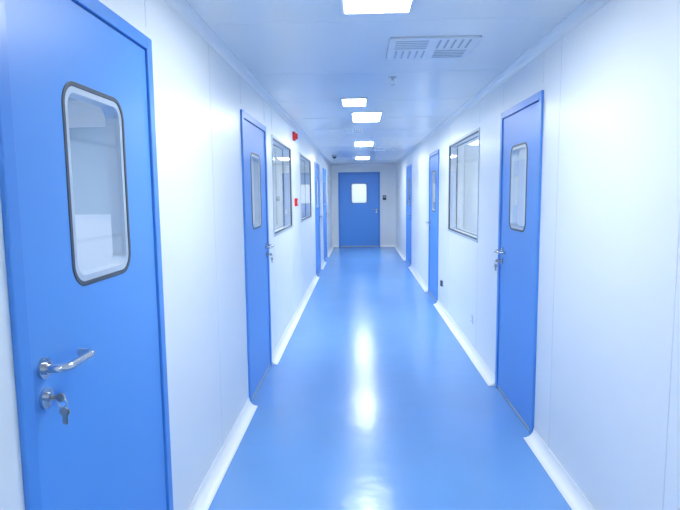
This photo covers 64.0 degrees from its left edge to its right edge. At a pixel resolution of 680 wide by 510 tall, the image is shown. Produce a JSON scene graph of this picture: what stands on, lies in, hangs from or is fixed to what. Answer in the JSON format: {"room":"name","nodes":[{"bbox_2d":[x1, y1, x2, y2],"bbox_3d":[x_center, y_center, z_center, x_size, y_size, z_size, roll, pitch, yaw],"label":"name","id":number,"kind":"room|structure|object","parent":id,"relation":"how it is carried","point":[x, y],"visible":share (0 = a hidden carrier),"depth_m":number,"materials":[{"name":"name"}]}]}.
{"room":"clean room","nodes":[
{"label":"clean room","id":0,"kind":"room"},
{"bbox_2d":[68,101,254,271],"bbox_3d":[-2.084,-0.208,5.144,2.669,2.444,0.060,0,6,2],"label":"wall","id":1,"kind":"structure","parent":0,"point":[93,237],"depth_m":5.12,"materials":[{"name":"white paint"}]},
{"bbox_2d":[69,121,110,219],"bbox_3d":[-2.201,-0.776,5.040,0.750,0.900,0.030,0,6,2],"label":"window","id":2,"kind":"structure","parent":1,"relation":"in","point":[88,146],"depth_m":5.05,"materials":[{"name":"clear glass"}]},
{"bbox_2d":[0,0,331,509],"bbox_3d":[-0.648,-0.380,6.560,0.101,2.444,19.470,0,6,2],"label":"wall","id":3,"kind":"structure","parent":0,"point":[199,98],"depth_m":2.84,"materials":[{"name":"white paint"}]},
{"bbox_2d":[4,0,166,509],"bbox_3d":[-0.785,0.304,1.798,0.049,2.113,0.862,0,6,2],"label":"leaf","id":4,"kind":"object","parent":3,"relation":"attached to","point":[109,453],"visible":0.81,"depth_m":1.63,"materials":[{"name":"blue paint"}]},
{"bbox_2d":[39,387,53,408],"bbox_3d":[-0.765,0.375,1.427,0.018,0.056,0.056,0,6,2],"label":"cylinder","id":5,"kind":"object","parent":4,"relation":"attached to","point":[45,401],"visible":0.98,"depth_m":1.42,"materials":[{"name":"metal"}]},
{"bbox_2d":[51,393,69,423],"bbox_3d":[-0.735,0.405,1.429,0.045,0.088,0.013,0,6,2],"label":"keys","id":6,"kind":"object","parent":5,"relation":"attached to","point":[60,397],"visible":1,"depth_m":1.42,"materials":[{"name":"silver metal"}]},
{"bbox_2d":[37,348,94,378],"bbox_3d":[-0.736,0.288,1.483,0.073,0.056,0.189,0,6,2],"label":"door handle","id":7,"kind":"object","parent":4,"relation":"attached to","point":[45,367],"depth_m":1.42,"materials":[{"name":"metal"}]},
{"bbox_2d":[61,81,130,285],"bbox_3d":[-0.792,-0.220,1.740,0.056,0.600,0.400,0,6,2],"label":"seal","id":8,"kind":"object","parent":4,"relation":"attached to","point":[68,84],"visible":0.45,"depth_m":1.61,"materials":[{"name":"black rubber"}]},
{"bbox_2d":[65,86,128,280],"bbox_3d":[-0.791,-0.220,1.740,0.049,0.572,0.372,0,6,2],"label":"bead","id":9,"kind":"object","parent":4,"relation":"attached to","point":[113,121],"visible":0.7,"depth_m":1.89,"materials":[{"name":"metal"}]},
{"bbox_2d":[0,0,173,509],"bbox_3d":[-0.801,0.283,1.796,0.099,2.178,0.967,0,6,2],"label":"frame","id":10,"kind":"object","parent":3,"relation":"attached to","point":[9,190],"visible":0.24,"depth_m":1.33,"materials":[{"name":"blue paint"}]},
{"bbox_2d":[163,0,331,165],"bbox_3d":[-0.586,-1.570,6.425,0.050,0.050,19.470,0,6,2],"label":"trim","id":11,"kind":"structure","parent":3,"relation":"attached to","point":[182,8],"depth_m":3.37,"materials":[{"name":"white metal"}]},
{"bbox_2d":[240,109,271,402],"bbox_3d":[-0.708,-0.003,4.434,0.099,2.162,0.997,0,6,2],"label":"frame","id":12,"kind":"object","parent":3,"relation":"attached to","point":[243,115],"visible":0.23,"depth_m":4.01,"materials":[{"name":"blue paint"}]},
{"bbox_2d":[244,119,269,396],"bbox_3d":[-0.693,0.018,4.436,0.049,2.098,0.892,0,6,2],"label":"leaf","id":13,"kind":"object","parent":3,"relation":"attached to","point":[253,136],"visible":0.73,"depth_m":4.40,"materials":[{"name":"blue paint"}]},
{"bbox_2d":[251,154,260,227],"bbox_3d":[-0.698,-0.513,4.377,0.049,0.572,0.372,0,6,2],"label":"bead","id":14,"kind":"object","parent":13,"relation":"attached to","point":[256,163],"visible":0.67,"depth_m":4.54,"materials":[{"name":"metal"}]},
{"bbox_2d":[250,152,261,228],"bbox_3d":[-0.699,-0.513,4.377,0.056,0.600,0.400,0,6,2],"label":"seal","id":15,"kind":"object","parent":13,"relation":"attached to","point":[252,152],"visible":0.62,"depth_m":4.34,"materials":[{"name":"black rubber"}]},
{"bbox_2d":[252,364,269,399],"bbox_3d":[-0.678,1.057,4.551,0.047,0.029,0.892,0,6,2],"label":"seal","id":16,"kind":"object","parent":13,"relation":"attached to","point":[269,364],"visible":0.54,"depth_m":4.50,"materials":[{"name":"rubber"}]},
{"bbox_2d":[265,243,273,248],"bbox_3d":[-0.621,-0.075,4.750,0.073,0.056,0.189,0,6,2],"label":"door handle","id":17,"kind":"object","parent":13,"relation":"attached to","point":[267,246],"depth_m":4.68,"materials":[{"name":"metal"}]},
{"bbox_2d":[188,245,333,509],"bbox_3d":[-0.553,0.802,6.692,0.065,0.065,19.459,0,6,2],"label":"baseboard","id":18,"kind":"structure","parent":3,"relation":"attached to","point":[203,499],"depth_m":3.46,"materials":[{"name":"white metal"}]},
{"bbox_2d":[273,144,284,229],"bbox_3d":[-0.716,-0.743,5.958,0.011,0.936,1.406,0,6,2],"label":"seal","id":19,"kind":"object","parent":3,"relation":"attached to","point":[273,144],"visible":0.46,"depth_m":6.63,"materials":[{"name":"black rubber"}]},
{"bbox_2d":[273,140,285,231],"bbox_3d":[-0.673,-0.743,5.957,0.076,0.936,1.406,0,6,2],"label":"reveal","id":20,"kind":"object","parent":3,"relation":"attached to","point":[274,142],"visible":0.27,"depth_m":6.62,"materials":[{"name":"white plastic"}]},
{"bbox_2d":[271,134,292,236],"bbox_3d":[-0.668,-0.743,5.956,0.107,0.978,1.448,0,6,2],"label":"frame","id":21,"kind":"object","parent":3,"relation":"attached to","point":[272,136],"visible":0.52,"depth_m":5.29,"materials":[{"name":"metal"}]},
{"bbox_2d":[273,138,291,233],"bbox_3d":[-0.628,-0.743,5.955,0.014,0.936,1.406,0,6,2],"label":"seal","id":22,"kind":"object","parent":3,"relation":"attached to","point":[274,139],"visible":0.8,"depth_m":6.60,"materials":[{"name":"black rubber"}]},
{"bbox_2d":[284,147,290,226],"bbox_3d":[-0.629,-0.743,5.955,0.001,0.920,1.390,0,6,2],"label":"glass pane","id":23,"kind":"object","parent":3,"relation":"attached to","point":[287,151],"visible":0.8,"depth_m":6.38,"materials":[{"name":"clear glass"}]},
{"bbox_2d":[292,132,297,140],"bbox_3d":[-0.565,-1.501,6.880,0.060,0.110,0.110,0,6,2],"label":"fire alarm sounder","id":24,"kind":"object","parent":3,"relation":"attached to","point":[295,135],"visible":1,"depth_m":6.84,"materials":[{"name":"red plastic"}]},
{"bbox_2d":[300,156,310,218],"bbox_3d":[-0.538,-1.045,8.531,0.001,0.930,1.640,0,6,2],"label":"glass pane","id":25,"kind":"object","parent":3,"relation":"attached to","point":[305,164],"visible":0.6,"depth_m":8.50,"materials":[{"name":"clear glass"}]},
{"bbox_2d":[300,154,310,220],"bbox_3d":[-0.537,-1.045,8.531,0.014,0.946,1.656,0,6,2],"label":"seal","id":26,"kind":"object","parent":3,"relation":"attached to","point":[300,154],"visible":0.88,"depth_m":9.31,"materials":[{"name":"black rubber"}]},
{"bbox_2d":[300,153,311,222],"bbox_3d":[-0.578,-1.044,8.532,0.107,0.988,1.698,0,6,2],"label":"frame","id":27,"kind":"object","parent":3,"relation":"attached to","point":[300,153],"visible":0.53,"depth_m":7.89,"materials":[{"name":"metal"}]},
{"bbox_2d":[315,165,319,272],"bbox_3d":[-0.469,-0.698,10.812,0.049,2.113,0.992,0,6,2],"label":"leaf","id":28,"kind":"object","parent":3,"relation":"attached to","point":[316,167],"visible":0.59,"depth_m":10.95,"materials":[{"name":"blue paint"}]},
{"bbox_2d":[314,162,320,274],"bbox_3d":[-0.484,-0.719,10.810,0.099,2.178,1.097,0,6,2],"label":"frame","id":29,"kind":"object","parent":3,"relation":"attached to","point":[315,163],"visible":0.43,"depth_m":10.35,"materials":[{"name":"blue paint"}]},
{"bbox_2d":[323,171,326,257],"bbox_3d":[-0.388,-0.952,13.097,0.049,2.113,0.992,0,6,2],"label":"leaf","id":30,"kind":"object","parent":3,"relation":"attached to","point":[324,172],"visible":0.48,"depth_m":13.26,"materials":[{"name":"blue paint"}]},
{"bbox_2d":[323,168,326,260],"bbox_3d":[-0.404,-0.973,13.095,0.099,2.178,1.097,0,6,2],"label":"frame","id":31,"kind":"object","parent":3,"relation":"attached to","point":[323,168],"visible":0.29,"depth_m":12.59,"materials":[{"name":"blue paint"}]},
{"bbox_2d":[331,166,332,244],"bbox_3d":[-0.235,-1.459,16.201,0.050,2.329,0.050,0,6,2],"label":"trim","id":32,"kind":"structure","parent":3,"relation":"attached to","point":[331,166],"depth_m":16.19,"materials":[{"name":"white metal"}]},
{"bbox_2d":[273,145,283,228],"bbox_3d":[-2.008,-0.447,7.300,2.669,2.444,0.060,0,6,2],"label":"wall","id":33,"kind":"structure","parent":0,"point":[277,153],"depth_m":7.18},
{"bbox_2d":[68,0,585,164],"bbox_3d":[0.412,-1.788,7.625,7.700,0.101,22.170,0,6,2],"label":"ceiling","id":34,"kind":"structure","parent":0,"point":[308,55],"depth_m":3.55,"materials":[{"name":"white paint"}]},
{"bbox_2d":[342,128,362,132],"bbox_3d":[0.180,-1.722,7.554,0.280,0.012,0.520,0,6,2],"label":"air diffuser","id":35,"kind":"object","parent":34,"relation":"in","point":[345,130],"depth_m":7.46,"materials":[{"name":"white metal"}]},
{"bbox_2d":[341,97,366,106],"bbox_3d":[0.137,-1.461,5.204,0.240,0.012,0.430,0,6,2],"label":"ceiling light","id":36,"kind":"object","parent":34,"relation":"in","point":[346,102],"depth_m":5.19,"materials":[{"name":"white plastic"}]},
{"bbox_2d":[356,156,369,159],"bbox_3d":[0.547,-2.347,13.160,0.330,0.012,0.900,0,6,2],"label":"ceiling light","id":37,"kind":"object","parent":34,"relation":"in","point":[360,157],"depth_m":12.94,"materials":[{"name":"white plastic"}]},
{"bbox_2d":[354,141,373,146],"bbox_3d":[0.419,-1.944,9.535,0.330,0.012,0.800,0,6,2],"label":"ceiling light","id":38,"kind":"object","parent":34,"relation":"in","point":[369,143],"depth_m":9.40,"materials":[{"name":"white plastic"}]},
{"bbox_2d":[352,112,381,121],"bbox_3d":[0.303,-1.575,6.217,0.330,0.012,0.720,0,6,2],"label":"ceiling light","id":39,"kind":"object","parent":34,"relation":"in","point":[356,116],"depth_m":6.15,"materials":[{"name":"white plastic"}]},
{"bbox_2d":[341,0,413,13],"bbox_3d":[0.166,-1.143,2.324,0.330,0.012,0.640,0,6,2],"label":"ceiling light","id":40,"kind":"object","parent":34,"relation":"in","point":[348,6],"depth_m":2.55,"materials":[{"name":"white plastic"}]},
{"bbox_2d":[374,148,394,150],"bbox_3d":[0.871,-2.079,10.712,0.400,0.012,0.500,0,6,2],"label":"air diffuser","id":41,"kind":"object","parent":34,"relation":"in","point":[375,149],"depth_m":10.67,"materials":[{"name":"white metal"}]},
{"bbox_2d":[388,76,396,84],"bbox_3d":[0.400,-1.321,4.128,0.064,0.059,0.064,0,6,2],"label":"sprinkler","id":42,"kind":"object","parent":34,"relation":"attached to","point":[390,77],"visible":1,"depth_m":4.12,"materials":[{"name":"metal"}]},
{"bbox_2d":[386,36,481,59],"bbox_3d":[0.551,-1.256,3.314,0.520,0.012,0.480,0,6,2],"label":"air diffuser","id":43,"kind":"object","parent":34,"relation":"in","point":[444,47],"depth_m":3.27,"materials":[{"name":"white metal"}]},
{"bbox_2d":[352,184,365,201],"bbox_3d":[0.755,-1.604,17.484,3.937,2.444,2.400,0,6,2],"label":"wall","id":44,"kind":"structure","parent":0,"point":[358,190],"depth_m":18.54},
{"bbox_2d":[332,166,395,246],"bbox_3d":[0.711,-1.466,16.242,2.137,2.444,0.100,0,6,2],"label":"wall","id":45,"kind":"structure","parent":0,"point":[387,173],"depth_m":16.16,"materials":[{"name":"white paint"}]},
{"bbox_2d":[340,174,377,245],"bbox_3d":[0.574,-1.330,16.233,1.132,2.153,0.049,0,6,2],"label":"leaf","id":46,"kind":"object","parent":45,"relation":"attached to","point":[358,222],"visible":1,"depth_m":16.22,"materials":[{"name":"blue paint"}]},
{"bbox_2d":[351,184,366,202],"bbox_3d":[0.569,-1.833,16.177,0.452,0.572,0.049,0,6,2],"label":"bead","id":47,"kind":"object","parent":46,"relation":"attached to","point":[352,184],"visible":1,"depth_m":16.15,"materials":[{"name":"metal"}]},
{"bbox_2d":[351,183,366,203],"bbox_3d":[0.569,-1.833,16.178,0.480,0.600,0.056,0,6,2],"label":"seal","id":48,"kind":"object","parent":46,"relation":"attached to","point":[352,183],"visible":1,"depth_m":16.16,"materials":[{"name":"black rubber"}]},
{"bbox_2d":[341,246,377,246],"bbox_3d":[0.585,-0.263,16.347,1.132,0.029,0.047,0,6,2],"label":"seal","id":49,"kind":"object","parent":46,"relation":"attached to","point":[341,246],"visible":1,"depth_m":16.33,"materials":[{"name":"rubber"}]},
{"bbox_2d":[338,172,379,246],"bbox_3d":[0.574,-1.352,16.245,1.237,2.218,0.099,0,6,2],"label":"frame","id":50,"kind":"object","parent":45,"relation":"attached to","point":[339,173],"visible":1,"depth_m":16.15,"materials":[{"name":"blue paint"}]},
{"bbox_2d":[331,164,395,165],"bbox_3d":[0.696,-2.648,16.036,1.937,0.050,0.050,0,6,2],"label":"trim","id":51,"kind":"structure","parent":45,"relation":"attached to","point":[346,164],"depth_m":16.03,"materials":[{"name":"white metal"}]},
{"bbox_2d":[334,244,393,246],"bbox_3d":[0.721,-0.275,16.291,1.807,0.065,0.065,0,6,2],"label":"baseboard","id":52,"kind":"structure","parent":45,"relation":"attached to","point":[383,245],"depth_m":16.29,"materials":[{"name":"white metal"}]},
{"bbox_2d":[208,247,571,509],"bbox_3d":[0.439,0.740,7.904,7.700,0.100,22.170,0,6,2],"label":"floor","id":53,"kind":"structure","parent":0,"point":[372,401],"depth_m":3.79,"materials":[{"name":"blue plastic"}]},
{"bbox_2d":[457,137,477,234],"bbox_3d":[2.807,-0.479,7.127,2.694,2.444,0.060,0,6,2],"label":"wall","id":54,"kind":"structure","parent":0,"point":[467,184],"depth_m":7.09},
{"bbox_2d":[517,149,525,225],"bbox_3d":[2.722,-0.209,4.694,2.694,2.444,0.060,0,6,2],"label":"wall","id":55,"kind":"structure","parent":0,"point":[522,154],"depth_m":4.66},
{"bbox_2d":[397,0,679,509],"bbox_3d":[1.386,-0.393,6.487,0.101,2.444,19.470,0,6,2],"label":"wall","id":56,"kind":"structure","parent":0,"point":[607,382],"depth_m":2.52,"materials":[{"name":"white paint"}]},
{"bbox_2d":[395,166,396,244],"bbox_3d":[1.651,-1.472,16.133,0.050,2.329,0.050,0,6,2],"label":"trim","id":57,"kind":"structure","parent":56,"relation":"attached to","point":[395,166],"depth_m":16.13,"materials":[{"name":"white metal"}]},
{"bbox_2d":[407,167,410,263],"bbox_3d":[1.556,-0.868,12.106,0.049,2.123,1.042,0,6,2],"label":"leaf","id":58,"kind":"object","parent":56,"relation":"attached to","point":[409,168],"visible":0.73,"depth_m":12.12,"materials":[{"name":"blue paint"}]},
{"bbox_2d":[406,164,411,265],"bbox_3d":[1.571,-0.889,12.103,0.099,2.188,1.147,0,6,2],"label":"frame","id":59,"kind":"object","parent":56,"relation":"attached to","point":[410,165],"visible":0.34,"depth_m":12.53,"materials":[{"name":"blue paint"}]},
{"bbox_2d":[429,154,437,298],"bbox_3d":[1.415,-0.411,8.090,0.049,2.103,0.872,0,6,2],"label":"leaf","id":60,"kind":"object","parent":56,"relation":"attached to","point":[434,159],"visible":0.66,"depth_m":8.12,"materials":[{"name":"blue paint"}]},
{"bbox_2d":[432,172,434,210],"bbox_3d":[1.409,-0.940,8.031,0.049,0.572,0.372,0,6,2],"label":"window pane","id":61,"kind":"object","parent":60,"relation":"attached to","point":[433,173],"visible":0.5,"depth_m":8.20,"materials":[{"name":"glass"}]},
{"bbox_2d":[432,171,435,211],"bbox_3d":[1.410,-0.940,8.031,0.056,0.600,0.400,0,6,2],"label":"seal","id":62,"kind":"object","parent":60,"relation":"attached to","point":[432,171],"visible":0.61,"depth_m":7.84,"materials":[{"name":"black rubber"}]},
{"bbox_2d":[428,149,438,302],"bbox_3d":[1.430,-0.433,8.087,0.099,2.168,0.977,0,6,2],"label":"frame","id":63,"kind":"object","parent":56,"relation":"attached to","point":[436,151],"visible":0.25,"depth_m":7.69,"materials":[{"name":"blue paint"}]},
{"bbox_2d":[448,127,479,242],"bbox_3d":[1.358,-0.734,5.861,0.107,1.058,1.698,0,6,2],"label":"frame","id":64,"kind":"object","parent":56,"relation":"attached to","point":[477,129],"visible":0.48,"depth_m":5.20,"materials":[{"name":"metal"}]},
{"bbox_2d":[449,130,478,239],"bbox_3d":[1.317,-0.734,5.862,0.014,1.016,1.656,0,6,2],"label":"seal","id":65,"kind":"object","parent":56,"relation":"attached to","point":[476,132],"visible":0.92,"depth_m":6.62,"materials":[{"name":"black rubber"}]},
{"bbox_2d":[450,133,478,237],"bbox_3d":[1.362,-0.734,5.861,0.076,1.016,1.656,0,6,2],"label":"reveal","id":66,"kind":"object","parent":56,"relation":"attached to","point":[453,173],"visible":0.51,"depth_m":6.67,"materials":[{"name":"white plastic"}]},
{"bbox_2d":[456,135,478,235],"bbox_3d":[1.406,-0.734,5.859,0.011,1.016,1.656,0,6,2],"label":"seal","id":67,"kind":"object","parent":56,"relation":"attached to","point":[478,135],"visible":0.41,"depth_m":6.64,"materials":[{"name":"black rubber"}]},
{"bbox_2d":[394,245,594,509],"bbox_3d":[1.317,0.789,6.625,0.065,0.065,19.459,0,6,2],"label":"baseboard","id":68,"kind":"structure","parent":56,"relation":"attached to","point":[567,487],"depth_m":3.30,"materials":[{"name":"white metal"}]},
{"bbox_2d":[395,0,609,165],"bbox_3d":[1.300,-1.582,6.358,0.050,0.050,19.470,0,6,2],"label":"trim","id":69,"kind":"structure","parent":56,"relation":"attached to","point":[587,8],"depth_m":3.43,"materials":[{"name":"white metal"}]},
{"bbox_2d":[498,102,538,426],"bbox_3d":[1.265,0.062,3.833,0.049,2.103,0.842,0,6,2],"label":"leaf","id":70,"kind":"object","parent":56,"relation":"attached to","point":[517,269],"visible":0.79,"depth_m":3.79,"materials":[{"name":"blue paint"}]},
{"bbox_2d":[494,247,505,253],"bbox_3d":[1.214,-0.025,4.127,0.073,0.056,0.189,0,6,2],"label":"door handle","id":71,"kind":"object","parent":70,"relation":"attached to","point":[498,251],"depth_m":4.08,"materials":[{"name":"metal"}]},
{"bbox_2d":[497,385,528,430],"bbox_3d":[1.272,1.103,3.949,0.047,0.029,0.842,0,6,2],"label":"seal","id":72,"kind":"object","parent":70,"relation":"attached to","point":[501,391],"visible":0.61,"depth_m":3.91,"materials":[{"name":"rubber"}]},
{"bbox_2d":[510,144,526,229],"bbox_3d":[1.260,-0.467,3.775,0.049,0.572,0.372,0,6,2],"label":"bead","id":73,"kind":"object","parent":70,"relation":"attached to","point":[515,151],"visible":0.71,"depth_m":3.94,"materials":[{"name":"metal"}]},
{"bbox_2d":[509,142,527,231],"bbox_3d":[1.260,-0.467,3.775,0.056,0.600,0.400,0,6,2],"label":"seal","id":74,"kind":"object","parent":70,"relation":"attached to","point":[523,143],"visible":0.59,"depth_m":3.71,"materials":[{"name":"black rubber"}]},
{"bbox_2d":[495,90,543,434],"bbox_3d":[1.280,0.040,3.830,0.099,2.168,0.947,0,6,2],"label":"frame","id":75,"kind":"object","parent":56,"relation":"attached to","point":[538,97],"visible":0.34,"depth_m":3.43,"materials":[{"name":"blue paint"}]}
]}

